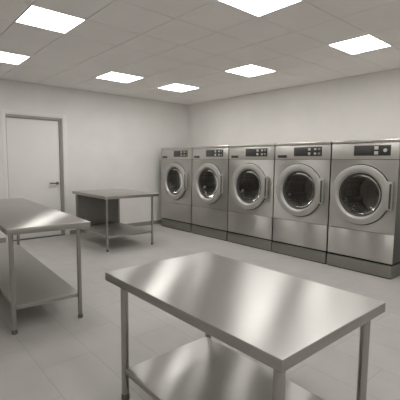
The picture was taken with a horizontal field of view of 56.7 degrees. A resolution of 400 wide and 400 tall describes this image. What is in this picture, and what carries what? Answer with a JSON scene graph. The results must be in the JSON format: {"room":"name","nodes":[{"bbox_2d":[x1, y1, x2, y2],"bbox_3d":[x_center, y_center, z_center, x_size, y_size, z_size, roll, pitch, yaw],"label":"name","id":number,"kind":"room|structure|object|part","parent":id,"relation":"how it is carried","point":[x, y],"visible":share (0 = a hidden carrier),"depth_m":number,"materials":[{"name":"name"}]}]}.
{"room":"laundry","nodes":[
{"label":"laundry","id":0,"kind":"room"},
{"bbox_2d":[0,79,187,237],"bbox_3d":[-3.263,-0.701,6.634,7.720,3.073,0.120,-4,8,-41],"label":"wall","id":1,"kind":"structure","parent":0,"point":[114,141],"depth_m":7.73,"materials":[{"name":"paint"}]},
{"bbox_2d":[1,109,69,241],"bbox_3d":[-3.026,-0.442,6.861,1.143,2.315,0.123,-4,8,-41],"label":"door","id":2,"kind":"structure","parent":1,"relation":"in","point":[34,147],"depth_m":6.83,"materials":[{"name":"paint"}]},
{"bbox_2d":[0,220,160,242],"bbox_3d":[-3.188,0.687,6.766,7.600,0.085,0.012,-4,8,-41],"label":"baseboard","id":3,"kind":"structure","parent":1,"relation":"attached to","point":[2,240],"depth_m":8.27,"materials":[{"name":"plastic"}]},
{"bbox_2d":[0,0,399,104],"bbox_3d":[-0.280,-1.762,3.180,7.600,0.100,8.800,-4,8,-41],"label":"ceiling","id":4,"kind":"structure","parent":0,"point":[194,43],"depth_m":4.38,"materials":[{"name":"tile"}]},
{"bbox_2d":[0,51,29,64],"bbox_3d":[-2.640,-1.924,4.984,0.506,0.014,0.556,-4,8,-41],"label":"recessed light","id":5,"kind":"object","parent":4,"relation":"in","point":[5,57],"visible":0.86,"depth_m":5.03,"materials":[{"name":"white plastic"}]},
{"bbox_2d":[15,4,85,32],"bbox_3d":[-1.482,-1.777,3.657,0.506,0.014,0.531,-4,8,-41],"label":"recessed light","id":6,"kind":"object","parent":4,"relation":"in","point":[36,16],"visible":1,"depth_m":3.63,"materials":[{"name":"white plastic"}]},
{"bbox_2d":[95,71,143,82],"bbox_3d":[-1.328,-2.027,6.118,0.591,0.014,0.556,-4,8,-41],"label":"recessed light","id":7,"kind":"object","parent":4,"relation":"in","point":[114,76],"visible":0.81,"depth_m":6.11,"materials":[{"name":"white plastic"}]},
{"bbox_2d":[159,83,198,91],"bbox_3d":[-0.399,-2.100,6.921,0.571,0.014,0.556,-4,8,-41],"label":"recessed light","id":8,"kind":"object","parent":4,"relation":"in","point":[174,87],"visible":0.93,"depth_m":6.89,"materials":[{"name":"white plastic"}]},
{"bbox_2d":[226,64,274,76],"bbox_3d":[0.759,-1.953,5.595,0.571,0.014,0.531,-4,8,-41],"label":"recessed light","id":9,"kind":"object","parent":4,"relation":"in","point":[250,70],"visible":1,"depth_m":5.57,"materials":[{"name":"white plastic"}]},
{"bbox_2d":[218,0,302,16],"bbox_3d":[0.505,-1.705,3.146,0.551,0.014,0.484,-4,8,-41],"label":"recessed light","id":10,"kind":"object","parent":4,"relation":"in","point":[258,8],"visible":1,"depth_m":3.24,"materials":[{"name":"white plastic"}]},
{"bbox_2d":[328,34,391,54],"bbox_3d":[1.868,-1.812,4.325,0.571,0.014,0.484,-4,8,-41],"label":"recessed light","id":11,"kind":"object","parent":4,"relation":"in","point":[369,42],"visible":0.91,"depth_m":4.30,"materials":[{"name":"white plastic"}]},
{"bbox_2d":[0,224,399,399],"bbox_3d":[-0.309,1.145,3.477,7.600,0.100,8.800,-4,8,-41],"label":"floor","id":12,"kind":"structure","parent":0,"point":[54,353],"depth_m":3.18,"materials":[{"name":"tile"}]},
{"bbox_2d":[0,198,90,334],"bbox_3d":[-2.067,0.549,4.217,0.691,0.900,2.600,-4,7,-38],"label":"work table","id":13,"kind":"object","parent":12,"relation":"on","point":[25,281],"visible":1,"depth_m":3.50,"materials":[{"name":"metal"}]},
{"bbox_3d":[-1.548,0.684,3.060,0.038,0.821,0.038,-4,7,-38],"label":"leg","id":14,"kind":"part","parent":13,"relation":"part of","materials":[{"name":"metal"}]},
{"bbox_3d":[-2.623,0.441,5.337,0.038,0.821,0.038,-4,7,-38],"label":"leg","id":15,"kind":"part","parent":13,"relation":"part of","materials":[{"name":"metal"}]},
{"bbox_2d":[0,245,77,309],"bbox_3d":[-2.088,0.782,4.221,0.557,0.034,2.468,-4,7,-38],"label":"shelf","id":16,"kind":"object","parent":13,"relation":"attached to","point":[36,284],"depth_m":3.69,"materials":[{"name":"metal"}]},
{"bbox_3d":[-1.109,0.654,3.400,0.038,0.821,0.038,-4,7,-38],"label":"leg","id":17,"kind":"part","parent":13,"relation":"part of","materials":[{"name":"metal"}]},
{"bbox_2d":[72,189,158,251],"bbox_3d":[-1.528,0.306,6.647,1.012,0.900,1.306,-4,8,-41],"label":"work table","id":18,"kind":"object","parent":12,"relation":"on","point":[101,208],"visible":0.82,"depth_m":6.76,"materials":[{"name":"metal"}]},
{"bbox_3d":[-2.258,0.295,6.796,0.038,0.821,0.038,-4,8,-41],"label":"leg","id":19,"kind":"part","parent":18,"relation":"part of","materials":[{"name":"metal"}]},
{"bbox_3d":[-1.934,0.165,7.064,0.817,0.608,0.012,-4,8,-41],"label":"panel","id":20,"kind":"part","parent":18,"relation":"part of","materials":[{"name":"metal"}]},
{"bbox_3d":[-1.482,0.394,5.906,0.038,0.821,0.038,-4,8,-41],"label":"leg","id":21,"kind":"part","parent":18,"relation":"part of","materials":[{"name":"metal"}]},
{"bbox_2d":[80,222,150,238],"bbox_3d":[-1.549,0.534,6.652,0.855,0.034,1.185,-4,8,-41],"label":"shelf","id":22,"kind":"object","parent":18,"relation":"attached to","point":[115,229],"depth_m":6.51,"materials":[{"name":"metal"}]},
{"bbox_3d":[-1.613,0.245,7.354,0.038,0.821,0.038,-4,8,-41],"label":"leg","id":23,"kind":"part","parent":18,"relation":"part of","materials":[{"name":"metal"}]},
{"bbox_3d":[-0.836,0.343,6.465,0.038,0.821,0.038,-4,8,-41],"label":"leg","id":24,"kind":"part","parent":18,"relation":"part of","materials":[{"name":"metal"}]},
{"bbox_2d":[161,147,193,232],"bbox_3d":[-0.204,-0.267,8.185,0.960,1.753,1.062,-4,8,-41],"label":"washing machine","id":25,"kind":"object","parent":12,"relation":"on","point":[176,162],"visible":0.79,"depth_m":7.92,"materials":[{"name":"metal"}]},
{"bbox_3d":[-0.535,-0.403,7.901,0.076,0.786,0.786,-4,8,-41],"label":"door","id":26,"kind":"part","parent":25,"relation":"part of","materials":[{"name":"metal"}]},
{"bbox_3d":[-0.515,-0.397,7.899,0.012,0.932,1.062,-4,8,-41],"label":"panel","id":27,"kind":"part","parent":25,"relation":"part of","materials":[{"name":"metal"}]},
{"bbox_3d":[-0.501,-0.969,7.848,0.034,0.208,1.062,-4,8,-41],"label":"control panel","id":28,"kind":"part","parent":25,"relation":"part of","materials":[{"name":"metal"}]},
{"bbox_3d":[-0.521,0.255,7.966,0.014,0.368,1.062,-4,8,-41],"label":"access panel","id":29,"kind":"part","parent":25,"relation":"part of","materials":[{"name":"metal"}]},
{"bbox_3d":[-0.483,-0.407,7.946,0.114,0.544,0.544,-4,8,-41],"label":"door glass","id":30,"kind":"part","parent":25,"relation":"part of","materials":[{"name":"glass"}]},
{"bbox_3d":[-0.305,-0.383,7.602,0.056,0.355,0.083,-4,8,-41],"label":"handle","id":31,"kind":"part","parent":25,"relation":"part of","materials":[{"name":"metal"}]},
{"bbox_2d":[191,145,229,240],"bbox_3d":[0.488,-0.179,7.393,0.960,1.753,1.014,-4,8,-41],"label":"washing machine","id":32,"kind":"object","parent":12,"relation":"on","point":[210,164],"visible":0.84,"depth_m":7.12,"materials":[{"name":"metal"}]},
{"bbox_3d":[0.157,-0.315,7.108,0.076,0.786,0.786,-4,8,-41],"label":"door","id":33,"kind":"part","parent":32,"relation":"part of","materials":[{"name":"metal"}]},
{"bbox_3d":[0.172,0.343,7.174,0.014,0.368,1.014,-4,8,-41],"label":"access panel","id":34,"kind":"part","parent":32,"relation":"part of","materials":[{"name":"metal"}]},
{"bbox_3d":[0.177,-0.309,7.106,0.012,0.932,1.014,-4,8,-41],"label":"panel","id":35,"kind":"part","parent":32,"relation":"part of","materials":[{"name":"metal"}]},
{"bbox_3d":[0.191,-0.881,7.055,0.034,0.208,1.014,-4,8,-41],"label":"control panel","id":36,"kind":"part","parent":32,"relation":"part of","materials":[{"name":"metal"}]},
{"bbox_3d":[0.209,-0.319,7.153,0.114,0.544,0.544,-4,8,-41],"label":"door glass","id":37,"kind":"part","parent":32,"relation":"part of","materials":[{"name":"glass"}]},
{"bbox_3d":[0.387,-0.295,6.810,0.056,0.355,0.083,-4,8,-41],"label":"handle","id":38,"kind":"part","parent":32,"relation":"part of","materials":[{"name":"metal"}]},
{"bbox_2d":[105,252,385,399],"bbox_3d":[0.165,0.857,2.117,0.849,0.760,1.344,-4,8,-41],"label":"work table","id":39,"kind":"object","parent":12,"relation":"on","point":[279,320],"visible":1,"depth_m":1.98,"materials":[{"name":"metal"}]},
{"bbox_3d":[-0.453,0.850,2.234,0.045,0.681,0.045,-4,8,-41],"label":"leg","id":40,"kind":"part","parent":39,"relation":"part of","materials":[{"name":"metal"}]},
{"bbox_2d":[125,336,323,399],"bbox_3d":[0.162,1.063,2.034,0.663,0.034,1.117,-4,8,-41],"label":"shelf","id":41,"kind":"object","parent":39,"relation":"attached to","point":[204,368],"depth_m":2.16,"materials":[{"name":"metal"}]},
{"bbox_3d":[0.287,0.944,1.386,0.045,0.681,0.045,-4,8,-41],"label":"leg","id":42,"kind":"part","parent":39,"relation":"part of","materials":[{"name":"metal"}]},
{"bbox_3d":[0.801,0.904,1.831,0.045,0.681,0.045,-4,8,-41],"label":"leg","id":43,"kind":"part","parent":39,"relation":"part of","materials":[{"name":"metal"}]},
{"bbox_2d":[227,143,274,250],"bbox_3d":[1.162,-0.093,6.621,0.960,1.753,1.006,-4,8,-41],"label":"washing machine","id":44,"kind":"object","parent":12,"relation":"on","point":[251,166],"visible":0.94,"depth_m":6.35,"materials":[{"name":"metal"}]},
{"bbox_3d":[0.831,-0.230,6.336,0.076,0.786,0.786,-4,8,-41],"label":"door","id":45,"kind":"part","parent":44,"relation":"part of","materials":[{"name":"metal"}]},
{"bbox_3d":[0.845,0.428,6.402,0.014,0.368,1.006,-4,8,-41],"label":"access panel","id":46,"kind":"part","parent":44,"relation":"part of","materials":[{"name":"metal"}]},
{"bbox_3d":[0.851,-0.223,6.335,0.012,0.932,1.006,-4,8,-41],"label":"panel","id":47,"kind":"part","parent":44,"relation":"part of","materials":[{"name":"metal"}]},
{"bbox_3d":[0.865,-0.796,6.283,0.034,0.208,1.006,-4,8,-41],"label":"control panel","id":48,"kind":"part","parent":44,"relation":"part of","materials":[{"name":"metal"}]},
{"bbox_3d":[0.883,-0.234,6.381,0.114,0.544,0.544,-4,8,-41],"label":"door glass","id":49,"kind":"part","parent":44,"relation":"part of","materials":[{"name":"glass"}]},
{"bbox_3d":[1.061,-0.209,6.038,0.056,0.355,0.083,-4,8,-41],"label":"handle","id":50,"kind":"part","parent":44,"relation":"part of","materials":[{"name":"metal"}]},
{"bbox_2d":[272,141,331,263],"bbox_3d":[1.818,-0.010,5.870,0.960,1.753,0.959,-4,8,-41],"label":"washing machine","id":51,"kind":"object","parent":12,"relation":"on","point":[302,176],"visible":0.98,"depth_m":5.59,"materials":[{"name":"metal"}]},
{"bbox_3d":[1.486,-0.146,5.585,0.076,0.786,0.786,-4,8,-41],"label":"door","id":52,"kind":"part","parent":51,"relation":"part of","materials":[{"name":"metal"}]},
{"bbox_3d":[1.501,0.512,5.651,0.014,0.368,0.959,-4,8,-41],"label":"access panel","id":53,"kind":"part","parent":51,"relation":"part of","materials":[{"name":"metal"}]},
{"bbox_3d":[1.507,-0.140,5.584,0.012,0.932,0.959,-4,8,-41],"label":"panel","id":54,"kind":"part","parent":51,"relation":"part of","materials":[{"name":"metal"}]},
{"bbox_3d":[1.521,-0.713,5.532,0.034,0.208,0.959,-4,8,-41],"label":"control panel","id":55,"kind":"part","parent":51,"relation":"part of","materials":[{"name":"metal"}]},
{"bbox_3d":[1.539,-0.150,5.630,0.114,0.544,0.544,-4,8,-41],"label":"door glass","id":56,"kind":"part","parent":51,"relation":"part of","materials":[{"name":"glass"}]},
{"bbox_3d":[1.717,-0.126,5.287,0.056,0.355,0.083,-4,8,-41],"label":"handle","id":57,"kind":"part","parent":51,"relation":"part of","materials":[{"name":"metal"}]},
{"bbox_2d":[327,139,399,279],"bbox_3d":[2.434,0.069,5.164,0.960,1.753,0.885,-4,8,-41],"label":"washing machine","id":58,"kind":"object","parent":12,"relation":"on","point":[364,207],"visible":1,"depth_m":4.86,"materials":[{"name":"metal"}]},
{"bbox_3d":[2.103,-0.068,4.880,0.076,0.786,0.786,-4,8,-41],"label":"door","id":59,"kind":"part","parent":58,"relation":"part of","materials":[{"name":"metal"}]},
{"bbox_3d":[2.117,0.590,4.945,0.014,0.368,0.885,-4,8,-41],"label":"access panel","id":60,"kind":"part","parent":58,"relation":"part of","materials":[{"name":"metal"}]},
{"bbox_3d":[2.123,-0.062,4.878,0.012,0.932,0.885,-4,8,-41],"label":"panel","id":61,"kind":"part","parent":58,"relation":"part of","materials":[{"name":"metal"}]},
{"bbox_3d":[2.137,-0.634,4.827,0.034,0.208,0.885,-4,8,-41],"label":"control panel","id":62,"kind":"part","parent":58,"relation":"part of","materials":[{"name":"metal"}]},
{"bbox_3d":[2.155,-0.072,4.925,0.114,0.544,0.544,-4,8,-41],"label":"door glass","id":63,"kind":"part","parent":58,"relation":"part of","materials":[{"name":"glass"}]},
{"bbox_3d":[2.333,-0.048,4.581,0.056,0.355,0.083,-4,8,-41],"label":"handle","id":64,"kind":"part","parent":58,"relation":"part of","materials":[{"name":"metal"}]},
{"bbox_2d":[188,68,399,146],"bbox_3d":[2.621,-0.562,5.846,0.120,3.073,9.040,-4,8,-41],"label":"wall","id":65,"kind":"structure","parent":0,"point":[364,106],"depth_m":6.52,"materials":[{"name":"paint"}]}
]}

